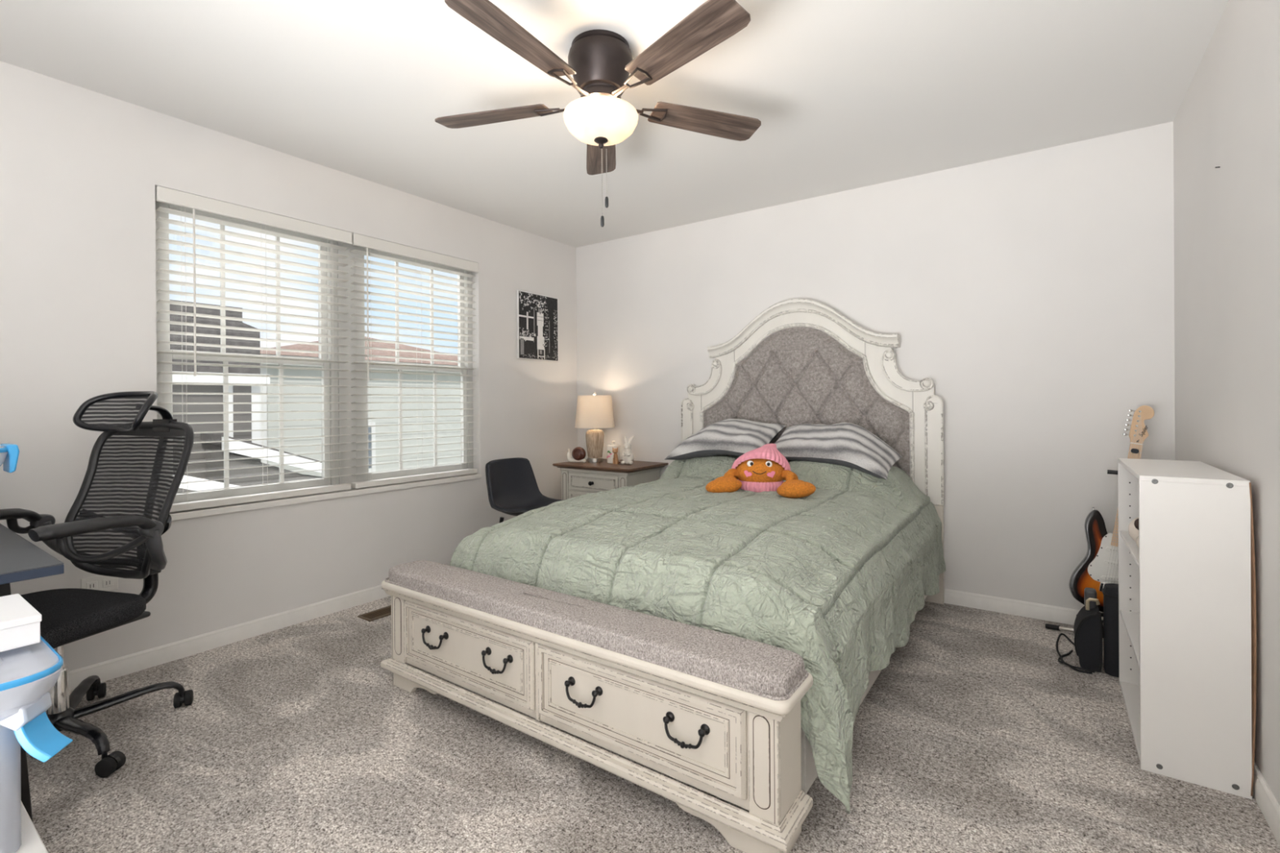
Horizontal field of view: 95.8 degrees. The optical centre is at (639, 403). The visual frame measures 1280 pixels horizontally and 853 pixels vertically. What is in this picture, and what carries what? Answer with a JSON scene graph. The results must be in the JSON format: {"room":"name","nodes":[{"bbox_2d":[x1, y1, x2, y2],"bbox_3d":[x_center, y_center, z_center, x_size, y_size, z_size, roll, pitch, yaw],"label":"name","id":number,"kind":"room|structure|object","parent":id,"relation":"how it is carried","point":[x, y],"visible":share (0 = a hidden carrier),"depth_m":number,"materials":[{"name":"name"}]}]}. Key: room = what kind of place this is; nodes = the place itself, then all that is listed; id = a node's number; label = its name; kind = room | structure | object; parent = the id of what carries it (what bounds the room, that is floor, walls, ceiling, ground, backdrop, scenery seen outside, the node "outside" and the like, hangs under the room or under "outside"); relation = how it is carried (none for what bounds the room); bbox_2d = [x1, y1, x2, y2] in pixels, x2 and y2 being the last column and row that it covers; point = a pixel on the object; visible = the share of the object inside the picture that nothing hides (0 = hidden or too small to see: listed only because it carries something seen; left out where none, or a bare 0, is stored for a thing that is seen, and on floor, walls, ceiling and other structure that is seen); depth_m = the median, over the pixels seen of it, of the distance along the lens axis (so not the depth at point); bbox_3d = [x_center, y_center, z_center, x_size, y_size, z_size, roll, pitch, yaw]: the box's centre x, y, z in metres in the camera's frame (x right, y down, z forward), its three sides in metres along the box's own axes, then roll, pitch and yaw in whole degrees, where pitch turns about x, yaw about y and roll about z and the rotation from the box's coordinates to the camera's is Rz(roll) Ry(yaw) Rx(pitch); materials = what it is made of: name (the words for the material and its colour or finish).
{"room":"bedroom","nodes":[
{"label":"bedroom","id":0,"kind":"room"},
{"bbox_2d":[0,61,577,671],"bbox_3d":[-2.336,-0.070,2.382,0.140,2.440,6.300,0,0,35],"label":"wall","id":1,"kind":"structure","parent":0,"point":[82,169],"depth_m":2.63,"materials":[{"name":"paint"}]},
{"bbox_2d":[80,575,118,591],"bbox_3d":[-2.233,0.746,2.391,0.008,0.073,0.116,0,0,35],"label":"wall outlet","id":2,"kind":"object","parent":1,"relation":"attached to","point":[103,583],"visible":0.78,"depth_m":2.39,"materials":[{"name":"paint"}]},
{"bbox_2d":[86,581,97,589],"bbox_3d":[-2.245,0.746,2.369,0.003,0.033,0.034,0,0,35],"label":"socket","id":3,"kind":"object","parent":2,"relation":"attached to","point":[90,584],"depth_m":2.37,"materials":[{"name":"white plastic"}]},
{"bbox_2d":[102,577,113,587],"bbox_3d":[-2.217,0.746,2.410,0.003,0.033,0.034,0,0,35],"label":"socket","id":4,"kind":"object","parent":2,"relation":"attached to","point":[107,582],"depth_m":2.41,"materials":[{"name":"white plastic"}]},
{"bbox_2d":[69,584,391,691],"bbox_3d":[-1.877,1.108,2.892,0.013,0.078,4.750,0,0,35],"label":"baseboard","id":5,"kind":"structure","parent":1,"relation":"attached to","point":[118,667],"depth_m":2.72,"materials":[{"name":"paint"}]},
{"bbox_2d":[155,200,338,503],"bbox_3d":[-1.974,-0.234,2.950,0.064,1.472,0.836,0,0,35],"label":"window","id":6,"kind":"structure","parent":1,"relation":"in","point":[223,493],"depth_m":3.00,"materials":[{"name":"grey plastic"}]},
{"bbox_2d":[155,186,352,512],"bbox_3d":[-1.897,-0.239,2.927,0.072,1.452,0.877,0,0,35],"label":"window blind","id":7,"kind":"object","parent":6,"relation":"attached to","point":[162,194],"visible":0.89,"depth_m":2.87,"materials":[{"name":"white plastic"}]},
{"bbox_2d":[168,473,481,520],"bbox_3d":[-1.637,0.505,3.291,0.072,0.030,1.782,0,0,35],"label":"sill","id":8,"kind":"structure","parent":1,"relation":"attached to","point":[199,513],"depth_m":3.07,"materials":[{"name":"paint"}]},
{"bbox_2d":[337,241,356,488],"bbox_3d":[-1.705,-0.227,3.333,0.071,1.487,0.100,0,0,35],"label":"window post","id":9,"kind":"object","parent":1,"relation":"attached to","point":[350,438],"visible":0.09,"depth_m":3.31,"materials":[{"name":"grey plastic"}]},
{"bbox_2d":[355,245,473,481],"bbox_3d":[-1.436,-0.239,3.717,0.064,1.472,0.838,0,0,35],"label":"window","id":10,"kind":"structure","parent":1,"relation":"in","point":[362,446],"depth_m":3.68,"materials":[{"name":"grey plastic"}]},
{"bbox_2d":[350,233,478,488],"bbox_3d":[-1.388,-0.244,3.652,0.072,1.452,0.879,0,0,35],"label":"window blind","id":11,"kind":"object","parent":10,"relation":"attached to","point":[358,240],"visible":1,"depth_m":3.59,"materials":[{"name":"white plastic"}]},
{"bbox_2d":[516,289,559,361],"bbox_3d":[-0.780,-0.591,4.457,0.022,0.507,0.432,0,0,35],"label":"wall picture","id":12,"kind":"object","parent":1,"relation":"attached to","point":[537,314],"visible":1,"depth_m":4.43},
{"bbox_2d":[0,0,1228,247],"bbox_3d":[-0.788,-1.359,1.287,3.943,0.120,6.300,0,0,35],"label":"ceiling","id":13,"kind":"structure","parent":0,"point":[845,95],"depth_m":2.36,"materials":[{"name":"white paint"}]},
{"bbox_2d":[435,0,760,226],"bbox_3d":[-0.161,-0.976,2.080,1.281,0.654,1.238,0,0,35],"label":"ceiling fan","id":14,"kind":"object","parent":13,"relation":"attached to","point":[601,62],"visible":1,"depth_m":2.02,"materials":[{"name":"brown wood"}]},
{"bbox_2d":[26,595,1279,852],"bbox_3d":[-0.771,1.201,1.290,3.943,0.120,6.300,0,0,35],"label":"floor","id":15,"kind":"structure","parent":0,"point":[974,736],"depth_m":1.79,"materials":[{"name":"carpet"}]},
{"bbox_2d":[0,523,63,822],"bbox_3d":[-2.105,0.780,1.555,1.140,0.740,0.604,0,0,35],"label":"desk","id":16,"kind":"object","parent":15,"relation":"on","point":[20,560],"visible":0.41,"depth_m":1.47,"materials":[{"name":"grey laminate"}]},
{"bbox_2d":[0,443,19,472],"bbox_3d":[-2.046,0.255,1.504,0.454,0.306,0.548,0,0,35],"label":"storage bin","id":17,"kind":"object","parent":16,"relation":"on","point":[9,453],"visible":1,"depth_m":1.61,"materials":[{"name":"plastic"}]},
{"bbox_2d":[15,801,48,852],"bbox_3d":[-1.345,1.021,0.944,0.675,0.250,0.535,0,0,35],"label":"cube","id":18,"kind":"object","parent":15,"relation":"on","point":[31,841],"visible":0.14,"depth_m":1.19,"materials":[{"name":"white plastic"}]},
{"bbox_2d":[0,635,72,852],"bbox_3d":[-1.467,0.700,1.044,0.406,0.389,0.586,0,0,35],"label":"storage bin","id":19,"kind":"object","parent":18,"relation":"on","point":[28,673],"visible":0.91,"depth_m":1.14,"materials":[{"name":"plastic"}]},
{"bbox_2d":[0,593,41,652],"bbox_3d":[-1.487,0.475,1.106,0.244,0.060,0.446,0,0,35],"label":"box","id":20,"kind":"object","parent":19,"relation":"on","point":[20,622],"visible":1,"depth_m":1.21,"materials":[{"name":"white"}]},
{"bbox_2d":[0,391,194,777],"bbox_3d":[-1.935,0.551,1.937,0.691,1.194,0.746,0,0,15],"label":"office chair","id":21,"kind":"object","parent":15,"relation":"on","point":[114,526],"visible":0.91,"depth_m":2.12,"materials":[{"name":"black plastic"}]},
{"bbox_2d":[93,685,97,696],"bbox_3d":[-2.117,1.103,2.253,0.013,0.047,0.055,0,0,-38],"label":"hood","id":22,"kind":"object","parent":21,"relation":"attached to","point":[95,687],"depth_m":2.23,"materials":[{"name":"black plastic"}]},
{"bbox_2d":[101,750,120,762],"bbox_3d":[-1.645,1.100,1.796,0.055,0.047,0.013,0,0,-2],"label":"hood","id":23,"kind":"object","parent":21,"relation":"attached to","point":[115,757],"depth_m":1.79,"materials":[{"name":"black plastic"}]},
{"bbox_2d":[179,690,186,703],"bbox_3d":[-1.732,1.100,2.194,0.013,0.047,0.055,0,0,-30],"label":"hood","id":24,"kind":"object","parent":21,"relation":"attached to","point":[182,693],"depth_m":2.17,"materials":[{"name":"black plastic"}]},
{"bbox_2d":[357,605,391,622],"bbox_3d":[-1.386,1.140,3.182,0.127,0.006,0.280,0,0,35],"label":"floor vent","id":25,"kind":"object","parent":15,"relation":"in","point":[372,615],"visible":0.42,"depth_m":3.13,"materials":[{"name":"brown metal"}]},
{"bbox_2d":[485,457,564,523],"bbox_3d":[-0.696,0.750,3.673,0.491,0.778,0.454,0,0,35],"label":"chair","id":26,"kind":"object","parent":15,"relation":"on","point":[513,489],"visible":0.61,"depth_m":3.77,"materials":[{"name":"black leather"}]},
{"bbox_2d":[552,458,668,499],"bbox_3d":[-0.218,0.788,4.316,0.705,0.690,0.501,0,0,35],"label":"nightstand","id":27,"kind":"object","parent":15,"relation":"on","point":[578,478],"visible":0.38,"depth_m":4.16,"materials":[{"name":"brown wood"}]},
{"bbox_2d":[566,446,586,462],"bbox_3d":[-0.487,0.390,4.422,0.156,0.121,0.076,0,0,15],"label":"figurine","id":28,"kind":"object","parent":27,"relation":"on","point":[579,454],"visible":1,"depth_m":4.39,"materials":[{"name":"white ceramic"}]},
{"bbox_2d":[574,391,614,462],"bbox_3d":[-0.346,0.176,4.438,0.306,0.534,0.306,0,0,35],"label":"table lamp","id":29,"kind":"object","parent":27,"relation":"on","point":[594,411],"visible":1,"depth_m":4.34,"materials":[{"name":"beige fabric"}]},
{"bbox_2d":[606,440,619,463],"bbox_3d":[-0.201,0.360,4.348,0.100,0.164,0.102,0,0,35],"label":"lidded jar","id":30,"kind":"object","parent":27,"relation":"on","point":[610,457],"visible":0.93,"depth_m":4.31,"materials":[{"name":"white ceramic"}]},
{"bbox_2d":[612,447,620,464],"bbox_3d":[-0.176,0.382,4.273,0.070,0.127,0.054,0,0,-42],"label":"cat figurine","id":31,"kind":"object","parent":27,"relation":"on","point":[615,451],"visible":0.98,"depth_m":4.25,"materials":[{"name":"brown wood"}]},
{"bbox_2d":[620,435,634,464],"bbox_3d":[-0.090,0.338,4.237,0.092,0.210,0.101,0,0,17],"label":"rabbit figurine","id":32,"kind":"object","parent":27,"relation":"on","point":[628,457],"visible":1,"depth_m":4.21,"materials":[{"name":"white ceramic"}]},
{"bbox_2d":[380,298,944,852],"bbox_3d":[0.329,0.235,2.796,1.743,1.794,2.399,0,0,35],"label":"bed","id":33,"kind":"object","parent":15,"relation":"on","point":[717,714],"visible":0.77,"depth_m":1.84,"materials":[{"name":"white paint"}]},
{"bbox_2d":[388,560,804,697],"bbox_3d":[-0.296,0.682,1.927,1.685,0.057,0.189,0,0,35],"label":"cushion","id":34,"kind":"object","parent":33,"relation":"on","point":[735,666],"depth_m":1.70,"materials":[{"name":"grey fabric"}]},
{"bbox_2d":[448,454,946,813],"bbox_3d":[0.381,0.699,2.844,1.804,0.744,2.068,0,0,35],"label":"comforter","id":35,"kind":"object","parent":33,"relation":"on","point":[836,577],"visible":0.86,"depth_m":2.08,"materials":[{"name":"green fabric"}]},
{"bbox_2d":[664,418,786,460],"bbox_3d":[0.542,0.229,3.692,0.650,0.263,0.430,0,0,35],"label":"pillow","id":36,"kind":"object","parent":35,"relation":"on","point":[731,437],"visible":0.94,"depth_m":3.61,"materials":[{"name":"fabric"}]},
{"bbox_2d":[705,443,815,497],"bbox_3d":[0.621,0.336,2.998,0.541,0.251,0.404,0,0,14],"label":"stuffed toy","id":37,"kind":"object","parent":35,"relation":"on","point":[764,468],"visible":0.99,"depth_m":2.96,"materials":[{"name":"orange fabric"}]},
{"bbox_2d":[773,422,902,479],"bbox_3d":[1.089,0.248,3.296,0.690,0.280,0.430,0,0,35],"label":"pillow","id":38,"kind":"object","parent":35,"relation":"on","point":[849,445],"visible":0.94,"depth_m":3.19,"materials":[{"name":"fabric"}]},
{"bbox_2d":[1055,633,1094,674],"bbox_3d":[1.930,1.104,2.572,0.130,0.034,0.365,0,0,35],"label":"cable","id":39,"kind":"object","parent":15,"relation":"on","point":[1074,668],"visible":0.96,"depth_m":2.52,"materials":[{"name":"black rubber"}]},
{"bbox_2d":[1044,469,1117,638],"bbox_3d":[2.137,0.718,2.691,0.416,0.812,0.292,0,0,35],"label":"guitar stand","id":40,"kind":"object","parent":15,"relation":"on","point":[1108,472],"visible":0.1,"depth_m":2.81,"materials":[{"name":"black plastic"}]},
{"bbox_2d":[1068,405,1154,612],"bbox_3d":[2.165,0.485,2.655,0.322,0.953,0.136,0,0,31],"label":"electric guitar","id":41,"kind":"object","parent":40,"relation":"on","point":[1099,567],"visible":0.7,"depth_m":2.65,"materials":[{"name":"paint"}]},
{"bbox_2d":[1073,587,1102,672],"bbox_3d":[1.934,0.964,2.502,0.095,0.314,0.174,0,0,35],"label":"shoulder bag","id":42,"kind":"object","parent":15,"relation":"on","point":[1087,628],"visible":1,"depth_m":2.44,"materials":[{"name":"black fabric"}]},
{"bbox_2d":[1101,583,1119,677],"bbox_3d":[2.034,0.921,2.380,0.207,0.397,0.122,0,0,35],"label":"bag","id":43,"kind":"object","parent":15,"relation":"on","point":[1110,591],"visible":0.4,"depth_m":2.38,"materials":[{"name":"black fabric"}]},
{"bbox_2d":[1117,457,1256,799],"bbox_3d":[1.828,0.670,1.974,0.250,0.905,0.655,0,0,35],"label":"bookcase","id":44,"kind":"object","parent":15,"relation":"on","point":[1187,593],"visible":0.97,"depth_m":1.72,"materials":[{"name":"white wood"}]},
{"bbox_2d":[1128,517,1138,546],"bbox_3d":[1.734,0.444,1.950,0.110,0.117,0.256,0,0,31],"label":"stuffed toy","id":45,"kind":"object","parent":44,"relation":"on","point":[1133,528],"visible":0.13,"depth_m":2.02,"materials":[{"name":"white fabric"}]},
{"bbox_2d":[576,121,1175,613],"bbox_3d":[1.018,-0.094,3.814,3.703,2.440,0.100,0,0,35],"label":"wall","id":46,"kind":"structure","parent":0,"point":[1033,291],"depth_m":3.15,"materials":[{"name":"paint"}]},
{"bbox_2d":[944,588,1103,625],"bbox_3d":[0.994,1.087,3.769,3.703,0.078,0.013,0,0,35],"label":"baseboard","id":47,"kind":"structure","parent":46,"relation":"attached to","point":[1006,606],"depth_m":3.07,"materials":[{"name":"paint"}]},
{"bbox_2d":[1173,0,1279,804],"bbox_3d":[0.792,-0.088,0.184,0.100,2.440,6.300,0,0,35],"label":"wall","id":48,"kind":"structure","parent":0,"point":[1227,217],"depth_m":1.77,"materials":[{"name":"paint"}]},
{"bbox_2d":[1252,762,1279,846],"bbox_3d":[1.142,1.090,0.771,0.013,0.078,4.750,0,0,35],"label":"baseboard","id":49,"kind":"structure","parent":48,"relation":"attached to","point":[1263,795],"depth_m":1.56,"materials":[{"name":"paint"}]},
{"label":"outside","id":50,"kind":"structure","parent":0,"visible":0},
{"bbox_3d":[-22.377,4.351,26.321,59.500,0.200,90.000,0,0,35],"label":"ground","id":51,"kind":"structure","parent":50,"visible":0},
{"bbox_2d":[177,475,240,493],"bbox_3d":[-5.092,2.090,5.278,1.200,4.150,2.650,0,0,35],"label":"garage roof","id":52,"kind":"structure","parent":51,"relation":"on","point":[209,485],"depth_m":5.53,"materials":[{"name":"grey"}]},
{"bbox_2d":[169,299,270,493],"bbox_3d":[-9.458,1.442,6.757,5.160,5.500,7.260,0,0,35],"label":"house","id":53,"kind":"structure","parent":51,"relation":"on","point":[194,457],"depth_m":7.78,"materials":[{"name":"grey"}]},
{"bbox_2d":[200,433,321,485],"bbox_3d":[-5.095,2.271,8.012,0.750,3.780,1.400,0,0,35],"label":"porch roof","id":54,"kind":"structure","parent":51,"relation":"on","point":[214,465],"depth_m":7.57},
{"bbox_2d":[260,336,461,476],"bbox_3d":[-7.434,1.153,17.609,8.600,6.020,11.050,0,0,35],"label":"house","id":55,"kind":"structure","parent":51,"relation":"on","point":[273,371],"depth_m":13.02,"materials":[{"name":"grey"}]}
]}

